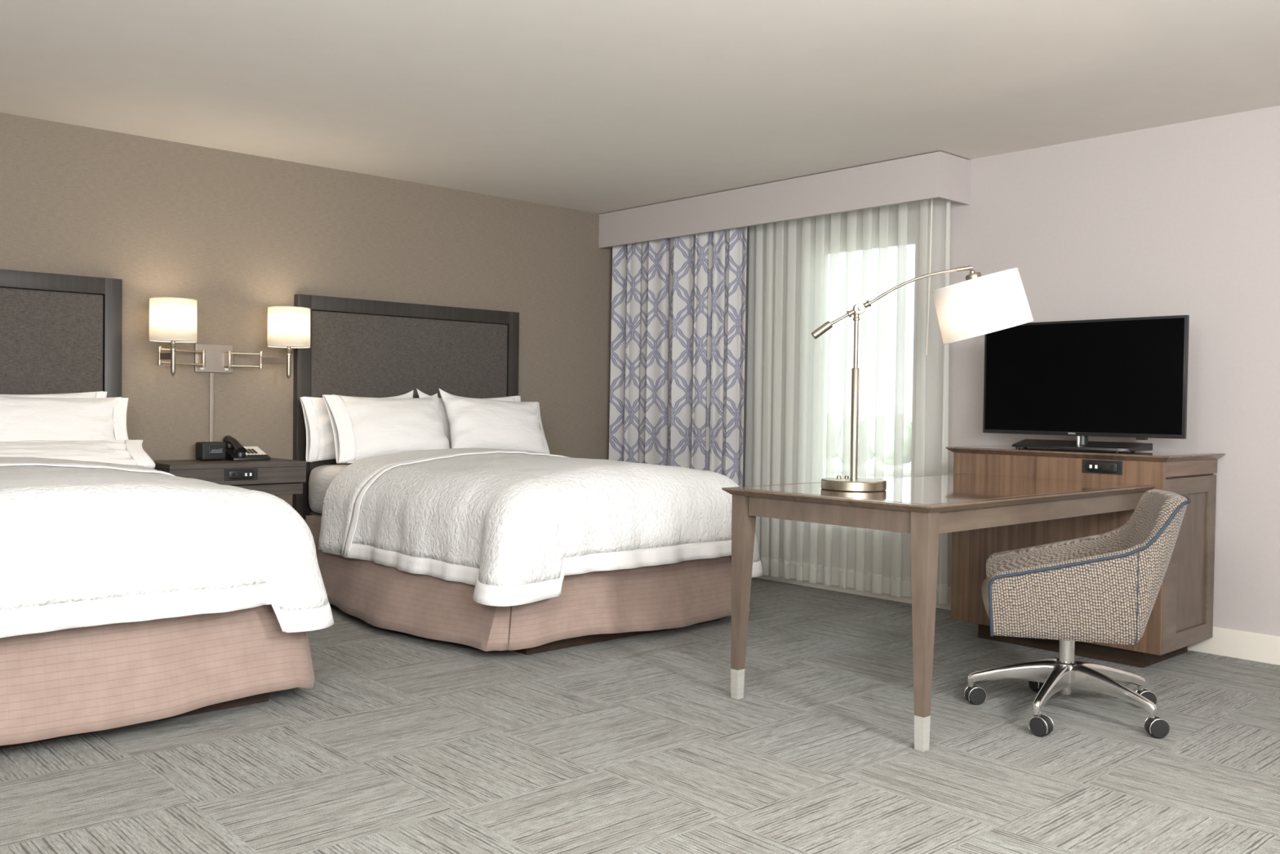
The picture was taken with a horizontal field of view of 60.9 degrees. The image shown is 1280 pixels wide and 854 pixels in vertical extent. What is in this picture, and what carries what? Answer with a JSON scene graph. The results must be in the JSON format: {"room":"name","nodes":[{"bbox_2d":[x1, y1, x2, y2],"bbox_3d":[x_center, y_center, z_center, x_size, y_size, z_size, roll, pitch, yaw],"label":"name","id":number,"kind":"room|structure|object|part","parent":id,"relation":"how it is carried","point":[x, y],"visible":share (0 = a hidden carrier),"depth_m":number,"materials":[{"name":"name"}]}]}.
{"room":"hotel room","nodes":[
{"label":"hotel room","id":0,"kind":"room"},
{"bbox_2d":[0,112,612,515],"bbox_3d":[-2.555,-0.277,5.776,6.600,2.462,0.100,0,2,-42],"label":"wall","id":1,"kind":"structure","parent":0,"point":[239,235],"depth_m":6.10,"materials":[{"name":"paint"}]},
{"bbox_2d":[0,269,122,397],"bbox_3d":[-3.234,0.104,5.061,1.544,1.709,0.053,0,2,-42],"label":"headboard","id":2,"kind":"object","parent":1,"relation":"attached to","point":[52,342],"visible":0.44,"depth_m":5.36,"materials":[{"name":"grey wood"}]},
{"bbox_2d":[148,297,310,441],"bbox_3d":[-2.193,-0.249,5.823,0.851,0.813,0.319,0,2,-42],"label":"wall lamp","id":3,"kind":"object","parent":1,"relation":"attached to","point":[173,320],"visible":1,"depth_m":5.88,"materials":[{"name":"white fabric"}]},
{"bbox_3d":[-2.426,-0.363,5.579,0.071,0.034,0.006,1,1,3],"label":"link plate","id":4,"kind":"part","parent":3,"relation":"part of","materials":[{"name":"silver metal"}]},
{"bbox_3d":[-2.388,-0.546,5.574,0.226,0.211,0.226,0,2,-42],"label":"lamp shade","id":5,"kind":"part","parent":3,"relation":"part of","materials":[{"name":"white fabric"}]},
{"bbox_3d":[-2.389,-0.440,5.576,0.229,0.005,0.229,0,2,-42],"label":"shade trim","id":6,"kind":"part","parent":3,"relation":"part of","materials":[{"name":"white plastic"}]},
{"bbox_3d":[-2.387,-0.651,5.572,0.227,0.005,0.227,0,2,-42],"label":"shade trim","id":7,"kind":"part","parent":3,"relation":"part of","materials":[{"name":"white plastic"}]},
{"bbox_3d":[-2.391,-0.349,5.578,0.042,0.193,0.042,0,2,-42],"label":"candle post","id":8,"kind":"part","parent":3,"relation":"part of","materials":[{"name":"silver metal"}]},
{"bbox_3d":[-2.396,-0.399,5.700,0.012,0.012,0.272,1,1,28],"label":"arm rod","id":9,"kind":"part","parent":3,"relation":"part of","materials":[{"name":"silver metal"}]},
{"bbox_3d":[-2.397,-0.331,5.701,0.012,0.012,0.272,1,1,28],"label":"arm rod","id":10,"kind":"part","parent":3,"relation":"part of","materials":[{"name":"silver metal"}]},
{"bbox_3d":[-2.332,-0.366,5.820,0.019,0.092,0.019,0,2,-42],"label":"pivot post","id":11,"kind":"part","parent":3,"relation":"part of","materials":[{"name":"silver metal"}]},
{"bbox_3d":[-2.326,-0.070,5.916,0.020,0.449,0.012,0,2,-42],"label":"cord","id":12,"kind":"part","parent":3,"relation":"part of","materials":[{"name":"silver metal"}]},
{"bbox_3d":[-2.313,-0.372,5.914,0.203,0.152,0.018,0,2,-42],"label":"wall plate","id":13,"kind":"part","parent":3,"relation":"part of","materials":[{"name":"silver metal"}]},
{"bbox_3d":[-2.228,-0.367,5.915,0.019,0.092,0.019,0,2,-42],"label":"pivot post","id":14,"kind":"part","parent":3,"relation":"part of","materials":[{"name":"silver metal"}]},
{"bbox_3d":[-2.152,-0.400,5.940,0.160,0.012,0.012,0,1,-19],"label":"arm rod","id":15,"kind":"part","parent":3,"relation":"part of","materials":[{"name":"silver metal"}]},
{"bbox_3d":[-2.153,-0.332,5.941,0.160,0.012,0.012,0,1,-19],"label":"arm rod","id":16,"kind":"part","parent":3,"relation":"part of","materials":[{"name":"silver metal"}]},
{"bbox_3d":[-2.006,-0.365,5.984,0.146,0.034,0.006,1,1,-14],"label":"link plate","id":17,"kind":"part","parent":3,"relation":"part of","materials":[{"name":"silver metal"}]},
{"bbox_3d":[-1.933,-0.548,5.998,0.226,0.211,0.226,0,2,-42],"label":"lamp shade","id":18,"kind":"part","parent":3,"relation":"part of","materials":[{"name":"white fabric"}]},
{"bbox_3d":[-1.934,-0.442,6.000,0.229,0.005,0.229,0,2,-42],"label":"shade trim","id":19,"kind":"part","parent":3,"relation":"part of","materials":[{"name":"white plastic"}]},
{"bbox_3d":[-1.931,-0.653,5.996,0.227,0.005,0.226,0,2,-42],"label":"shade trim","id":20,"kind":"part","parent":3,"relation":"part of","materials":[{"name":"white plastic"}]},
{"bbox_3d":[-1.935,-0.351,6.002,0.042,0.193,0.042,0,2,-42],"label":"candle post","id":21,"kind":"part","parent":3,"relation":"part of","materials":[{"name":"silver metal"}]},
{"bbox_2d":[292,293,519,519],"bbox_3d":[-1.399,0.096,6.739,1.545,1.709,0.053,0,2,-42],"label":"headboard","id":22,"kind":"object","parent":1,"relation":"attached to","point":[354,353],"visible":0.46,"depth_m":6.62,"materials":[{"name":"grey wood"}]},
{"bbox_3d":[-1.398,-0.172,6.736,1.373,1.000,0.043,0,2,-42],"label":"panel","id":23,"kind":"part","parent":22,"relation":"part of","materials":[{"name":"fabric"}]},
{"bbox_2d":[0,577,1279,853],"bbox_3d":[0.033,1.096,2.968,6.820,0.100,7.800,0,2,-42],"label":"floor","id":24,"kind":"structure","parent":0,"point":[399,743],"depth_m":3.42,"materials":[{"name":"carpet"}]},
{"bbox_2d":[0,590,315,748],"bbox_3d":[-2.434,0.613,4.257,1.604,0.746,2.206,0,2,-42],"label":"bed","id":25,"kind":"object","parent":24,"relation":"on","point":[67,682],"visible":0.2,"depth_m":3.57,"materials":[{"name":"pink fabric"}]},
{"bbox_2d":[0,391,106,398],"bbox_3d":[-2.916,0.013,5.183,0.742,0.380,0.126,0,2,-42],"label":"pillow","id":26,"kind":"object","parent":25,"relation":"on","point":[100,393],"visible":0.13,"depth_m":5.31,"materials":[{"name":"white fabric"}]},
{"bbox_2d":[0,395,128,441],"bbox_3d":[-2.795,0.019,5.079,0.819,0.353,0.198,0,2,-42],"label":"pillow","id":27,"kind":"object","parent":25,"relation":"on","point":[21,418],"visible":0.56,"depth_m":5.10,"materials":[{"name":"white fabric"}]},
{"bbox_2d":[0,440,155,468],"bbox_3d":[-2.669,0.129,4.949,0.842,0.136,0.182,0,2,-42],"label":"pillow","id":28,"kind":"object","parent":25,"relation":"on","point":[131,452],"visible":0.71,"depth_m":5.00,"materials":[{"name":"white fabric"}]},
{"bbox_2d":[0,457,333,637],"bbox_3d":[-2.252,0.430,4.052,1.674,0.575,1.766,0,2,-42],"label":"duvet","id":29,"kind":"object","parent":25,"relation":"on","point":[79,539],"visible":1,"depth_m":3.60,"materials":[{"name":"white fabric"}]},
{"bbox_2d":[153,457,306,496],"bbox_3d":[-2.192,0.569,5.753,0.712,0.780,0.433,0,2,-42],"label":"nightstand","id":30,"kind":"object","parent":24,"relation":"on","point":[274,476],"visible":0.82,"depth_m":5.65,"materials":[{"name":"brown wood"}]},
{"bbox_2d":[195,441,226,460],"bbox_3d":[-2.279,0.128,5.787,0.130,0.098,0.104,0,2,-42],"label":"alarm clock","id":31,"kind":"object","parent":30,"relation":"on","point":[205,451],"visible":1,"depth_m":5.75,"materials":[{"name":"black plastic"}]},
{"bbox_2d":[222,435,271,460],"bbox_3d":[-2.136,0.112,5.905,0.210,0.126,0.228,0,2,-42],"label":"telephone","id":32,"kind":"object","parent":30,"relation":"on","point":[235,451],"visible":0.97,"depth_m":5.85,"materials":[{"name":"black plastic"}]},
{"bbox_2d":[225,442,234,448],"bbox_3d":[-2.236,0.099,5.929,0.058,0.030,0.058,0,2,-42],"label":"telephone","id":33,"kind":"object","parent":32,"relation":"on","point":[228,445],"depth_m":5.90,"materials":[{"name":"black plastic"}]},
{"bbox_2d":[234,452,245,457],"bbox_3d":[-2.129,0.148,5.798,0.058,0.030,0.058,0,2,-42],"label":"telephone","id":34,"kind":"object","parent":32,"relation":"on","point":[237,455],"depth_m":5.78,"materials":[{"name":"black plastic"}]},
{"bbox_3d":[-2.059,0.330,5.607,0.676,0.056,0.020,0,2,-42],"label":"drawer","id":35,"kind":"part","parent":30,"relation":"part of","materials":[{"name":"brown wood"}]},
{"bbox_2d":[304,464,750,654],"bbox_3d":[-0.717,0.605,5.848,1.722,0.746,2.178,0,2,-42],"label":"bed","id":36,"kind":"object","parent":24,"relation":"on","point":[601,606],"visible":0.25,"depth_m":5.07,"materials":[{"name":"pink fabric"}]},
{"bbox_3d":[-0.711,0.378,5.925,1.410,0.295,2.060,0,2,-42],"label":"mattress","id":37,"kind":"part","parent":36,"relation":"part of","materials":[{"name":"white fabric"}]},
{"bbox_2d":[299,390,413,462],"bbox_3d":[-1.602,-0.013,6.301,0.728,0.417,0.159,0,2,-42],"label":"pillow","id":38,"kind":"object","parent":36,"relation":"on","point":[320,442],"visible":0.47,"depth_m":6.09,"materials":[{"name":"white fabric"}]},
{"bbox_2d":[322,392,448,463],"bbox_3d":[-1.415,0.000,6.203,0.755,0.402,0.259,0,2,-42],"label":"pillow","id":39,"kind":"object","parent":36,"relation":"on","point":[363,428],"visible":0.84,"depth_m":6.08,"materials":[{"name":"white fabric"}]},
{"bbox_2d":[416,388,520,448],"bbox_3d":[-1.034,-0.023,6.826,0.778,0.419,0.150,0,2,-42],"label":"pillow","id":40,"kind":"object","parent":36,"relation":"on","point":[442,410],"visible":0.16,"depth_m":6.64,"materials":[{"name":"white fabric"}]},
{"bbox_2d":[438,388,550,453],"bbox_3d":[-0.877,-0.013,6.724,0.722,0.437,0.241,0,1,-38],"label":"pillow","id":41,"kind":"object","parent":36,"relation":"on","point":[473,423],"visible":0.82,"depth_m":6.62,"materials":[{"name":"white fabric"}]},
{"bbox_2d":[317,448,762,606],"bbox_3d":[-0.534,0.442,5.653,1.782,0.603,1.844,0,2,-42],"label":"duvet","id":42,"kind":"object","parent":36,"relation":"on","point":[510,525],"visible":0.94,"depth_m":5.04,"materials":[{"name":"white fabric"}]},
{"bbox_2d":[721,473,1155,751],"bbox_3d":[1.236,0.636,4.362,1.698,0.798,0.908,0,2,-42],"label":"desk","id":43,"kind":"object","parent":24,"relation":"on","point":[925,508],"visible":0.91,"depth_m":3.91,"materials":[{"name":"brown wood"}]},
{"bbox_3d":[0.390,0.586,4.119,0.066,0.659,0.066,0,2,-42],"label":"leg","id":44,"kind":"part","parent":43,"relation":"part of","materials":[{"name":"brown wood"}]},
{"bbox_2d":[811,265,1034,491],"bbox_3d":[1.057,-0.185,4.092,0.826,0.849,0.335,1,1,-3],"label":"desk lamp","id":45,"kind":"object","parent":43,"relation":"on","point":[978,305],"visible":1,"depth_m":4.00,"materials":[{"name":"silver metal"}]},
{"bbox_3d":[0.969,-0.486,4.100,0.551,0.241,0.010,1,1,0],"label":"boom arm","id":46,"kind":"part","parent":45,"relation":"part of","materials":[{"name":"silver metal"}]},
{"bbox_3d":[1.219,-0.596,4.098,0.060,0.024,0.016,1,1,0],"label":"arm","id":47,"kind":"part","parent":45,"relation":"part of","materials":[{"name":"silver metal"}]},
{"bbox_3d":[1.258,-0.552,4.099,0.314,0.090,0.315,0,2,-42],"label":"shade trim","id":48,"kind":"part","parent":45,"relation":"part of","materials":[{"name":"white fabric"}]},
{"bbox_3d":[1.290,-0.453,4.101,0.359,0.283,0.357,0,2,-42],"label":"lamp shade","id":49,"kind":"part","parent":45,"relation":"part of","materials":[{"name":"white fabric"}]},
{"bbox_3d":[1.310,-0.357,4.103,0.328,0.094,0.330,0,2,-42],"label":"shade trim","id":50,"kind":"part","parent":45,"relation":"part of","materials":[{"name":"white fabric"}]},
{"bbox_3d":[0.920,0.605,3.540,0.066,0.659,0.066,0,2,-42],"label":"leg","id":51,"kind":"part","parent":43,"relation":"part of","materials":[{"name":"brown wood"}]},
{"bbox_2d":[964,488,1191,738],"bbox_3d":[1.585,0.638,3.979,0.737,0.819,0.689,1,1,6],"label":"office chair","id":52,"kind":"object","parent":24,"relation":"on","point":[1104,588],"visible":1,"depth_m":3.72,"materials":[{"name":"beige fabric"}]},
{"bbox_3d":[1.243,0.957,4.088,0.027,0.033,0.027,0,2,-42],"label":"leg","id":53,"kind":"part","parent":52,"relation":"part of","materials":[{"name":"silver metal"}]},
{"bbox_2d":[968,687,986,700],"bbox_3d":[1.262,0.997,4.070,0.072,0.051,0.004,1,1,-5],"label":"caster","id":54,"kind":"object","parent":52,"relation":"attached to","point":[974,693],"depth_m":4.07,"materials":[{"name":"black plastic"}]},
{"bbox_2d":[982,575,991,618],"bbox_3d":[1.522,0.638,3.982,0.519,0.143,0.472,1,1,17],"label":"seat cushion","id":55,"kind":"object","parent":52,"relation":"on","point":[985,584],"depth_m":3.92,"materials":[{"name":"fabric"}]},
{"bbox_3d":[1.383,0.912,4.035,0.325,0.115,0.046,1,1,19],"label":"leg","id":56,"kind":"part","parent":52,"relation":"part of","materials":[{"name":"silver metal"}]},
{"bbox_3d":[1.354,0.966,3.715,0.027,0.033,0.027,0,2,-42],"label":"leg","id":57,"kind":"part","parent":52,"relation":"part of","materials":[{"name":"silver metal"}]},
{"bbox_2d":[1028,715,1048,733],"bbox_3d":[1.348,1.006,3.690,0.004,0.051,0.072,0,1,-40],"label":"caster","id":58,"kind":"object","parent":52,"relation":"attached to","point":[1038,724],"depth_m":3.69,"materials":[{"name":"black plastic"}]},
{"bbox_3d":[1.563,0.912,4.159,0.046,0.115,0.325,1,1,3],"label":"leg","id":59,"kind":"part","parent":52,"relation":"part of","materials":[{"name":"silver metal"}]},
{"bbox_2d":[1040,714,1053,731],"bbox_3d":[1.380,1.006,3.716,0.004,0.051,0.072,0,1,-40],"label":"caster","id":60,"kind":"object","parent":52,"relation":"attached to","point":[1051,726],"depth_m":3.69,"materials":[{"name":"black plastic"}]},
{"bbox_3d":[1.443,0.917,3.833,0.046,0.115,0.325,2,1,39],"label":"leg","id":61,"kind":"part","parent":52,"relation":"part of","materials":[{"name":"silver metal"}]},
{"bbox_3d":[1.730,0.917,4.031,0.325,0.115,0.046,0,1,-17],"label":"leg","id":62,"kind":"part","parent":52,"relation":"part of","materials":[{"name":"silver metal"}]},
{"bbox_3d":[1.664,0.920,3.832,0.086,0.122,0.330,0,2,-42],"label":"leg","id":63,"kind":"part","parent":52,"relation":"part of","materials":[{"name":"silver metal"}]},
{"bbox_3d":[1.873,0.966,4.071,0.027,0.033,0.027,0,2,-42],"label":"leg","id":64,"kind":"part","parent":52,"relation":"part of","materials":[{"name":"silver metal"}]},
{"bbox_2d":[1140,690,1157,704],"bbox_3d":[1.887,1.006,4.051,0.072,0.051,0.004,1,1,5],"label":"caster","id":65,"kind":"object","parent":52,"relation":"attached to","point":[1150,695],"depth_m":4.05,"materials":[{"name":"black plastic"}]},
{"bbox_3d":[1.742,0.971,3.705,0.027,0.033,0.027,0,2,-42],"label":"leg","id":66,"kind":"part","parent":52,"relation":"part of","materials":[{"name":"silver metal"}]},
{"bbox_2d":[1143,715,1162,729],"bbox_3d":[1.759,1.011,3.726,0.072,0.051,0.004,1,1,0],"label":"caster","id":67,"kind":"object","parent":52,"relation":"attached to","point":[1157,721],"depth_m":3.69,"materials":[{"name":"black plastic"}]},
{"bbox_2d":[1149,718,1170,733],"bbox_3d":[1.759,1.012,3.685,0.072,0.051,0.004,1,1,0],"label":"caster","id":68,"kind":"object","parent":52,"relation":"attached to","point":[1157,726],"depth_m":3.68,"materials":[{"name":"black plastic"}]},
{"bbox_2d":[945,444,1225,667],"bbox_3d":[2.067,0.570,5.135,0.626,0.923,1.051,0,2,-42],"label":"credenza","id":69,"kind":"object","parent":24,"relation":"on","point":[1181,616],"visible":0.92,"depth_m":4.88,"materials":[{"name":"brown wood"}]},
{"bbox_2d":[982,315,1189,452],"bbox_3d":[2.081,-0.197,5.139,0.260,0.609,0.973,0,2,-42],"label":"television","id":70,"kind":"object","parent":69,"relation":"on","point":[1127,377],"visible":1,"depth_m":5.07,"materials":[{"name":"black plastic"}]},
{"bbox_2d":[1101,464,1105,469],"bbox_3d":[2.018,0.175,4.745,0.001,0.020,0.018,0,2,-42],"label":"power socket","id":71,"kind":"object","parent":69,"relation":"attached to","point":[1103,466],"depth_m":4.74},
{"bbox_3d":[2.406,0.590,4.783,0.556,0.742,0.020,0,2,-42],"label":"door","id":72,"kind":"part","parent":69,"relation":"part of","materials":[{"name":"brown wood"}]},
{"bbox_3d":[2.415,0.179,4.779,0.566,0.064,0.020,0,2,-42],"label":"drawer rail","id":73,"kind":"part","parent":69,"relation":"part of","materials":[{"name":"brown wood"}]},
{"bbox_3d":[2.424,0.589,4.808,0.350,0.616,0.010,0,2,-42],"label":"door panel","id":74,"kind":"part","parent":69,"relation":"part of","materials":[{"name":"brown wood"}]},
{"bbox_2d":[0,0,1279,213],"bbox_3d":[0.068,-1.465,2.917,6.820,0.100,7.800,0,2,-42],"label":"ceiling","id":75,"kind":"structure","parent":0,"point":[596,106],"depth_m":4.53,"materials":[{"name":"paint"}]},
{"bbox_2d":[742,105,1279,635],"bbox_3d":[2.522,-0.195,5.204,0.120,2.462,7.800,0,2,-42],"label":"wall","id":76,"kind":"structure","parent":0,"point":[1181,218],"depth_m":5.09,"materials":[{"name":"paint"}]},
{"bbox_2d":[598,151,970,248],"bbox_3d":[0.749,-1.359,6.825,0.299,0.238,2.759,0,2,-42],"label":"valance","id":77,"kind":"object","parent":76,"relation":"attached to","point":[940,175],"visible":1,"depth_m":6.40,"materials":[{"name":"paint"}]},
{"bbox_2d":[608,226,746,486],"bbox_3d":[0.217,-0.244,7.351,0.104,2.370,1.317,0,2,-42],"label":"patterned curtain","id":78,"kind":"object","parent":77,"relation":"hanging from","point":[677,375],"visible":0.72,"depth_m":7.28,"materials":[{"name":"fabric"}]},
{"bbox_2d":[745,198,951,604],"bbox_3d":[1.185,-0.227,6.421,0.060,2.340,1.468,0,2,-42],"label":"sheer curtain","id":79,"kind":"object","parent":77,"relation":"hanging from","point":[805,274],"visible":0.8,"depth_m":6.40,"materials":[{"name":"white fabric"}]},
{"bbox_2d":[925,199,933,355],"bbox_3d":[1.569,-0.887,5.903,0.023,0.990,0.010,1,1,17],"label":"wand","id":80,"kind":"object","parent":77,"relation":"hanging from","point":[931,201],"visible":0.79,"depth_m":5.90,"materials":[{"name":"paint"}]},
{"bbox_2d":[755,574,1279,665],"bbox_3d":[2.464,0.972,5.175,0.013,0.127,7.580,0,2,-42],"label":"baseboard","id":81,"kind":"structure","parent":76,"relation":"attached to","point":[1234,643],"depth_m":4.95,"materials":[{"name":"paint"}]}
]}

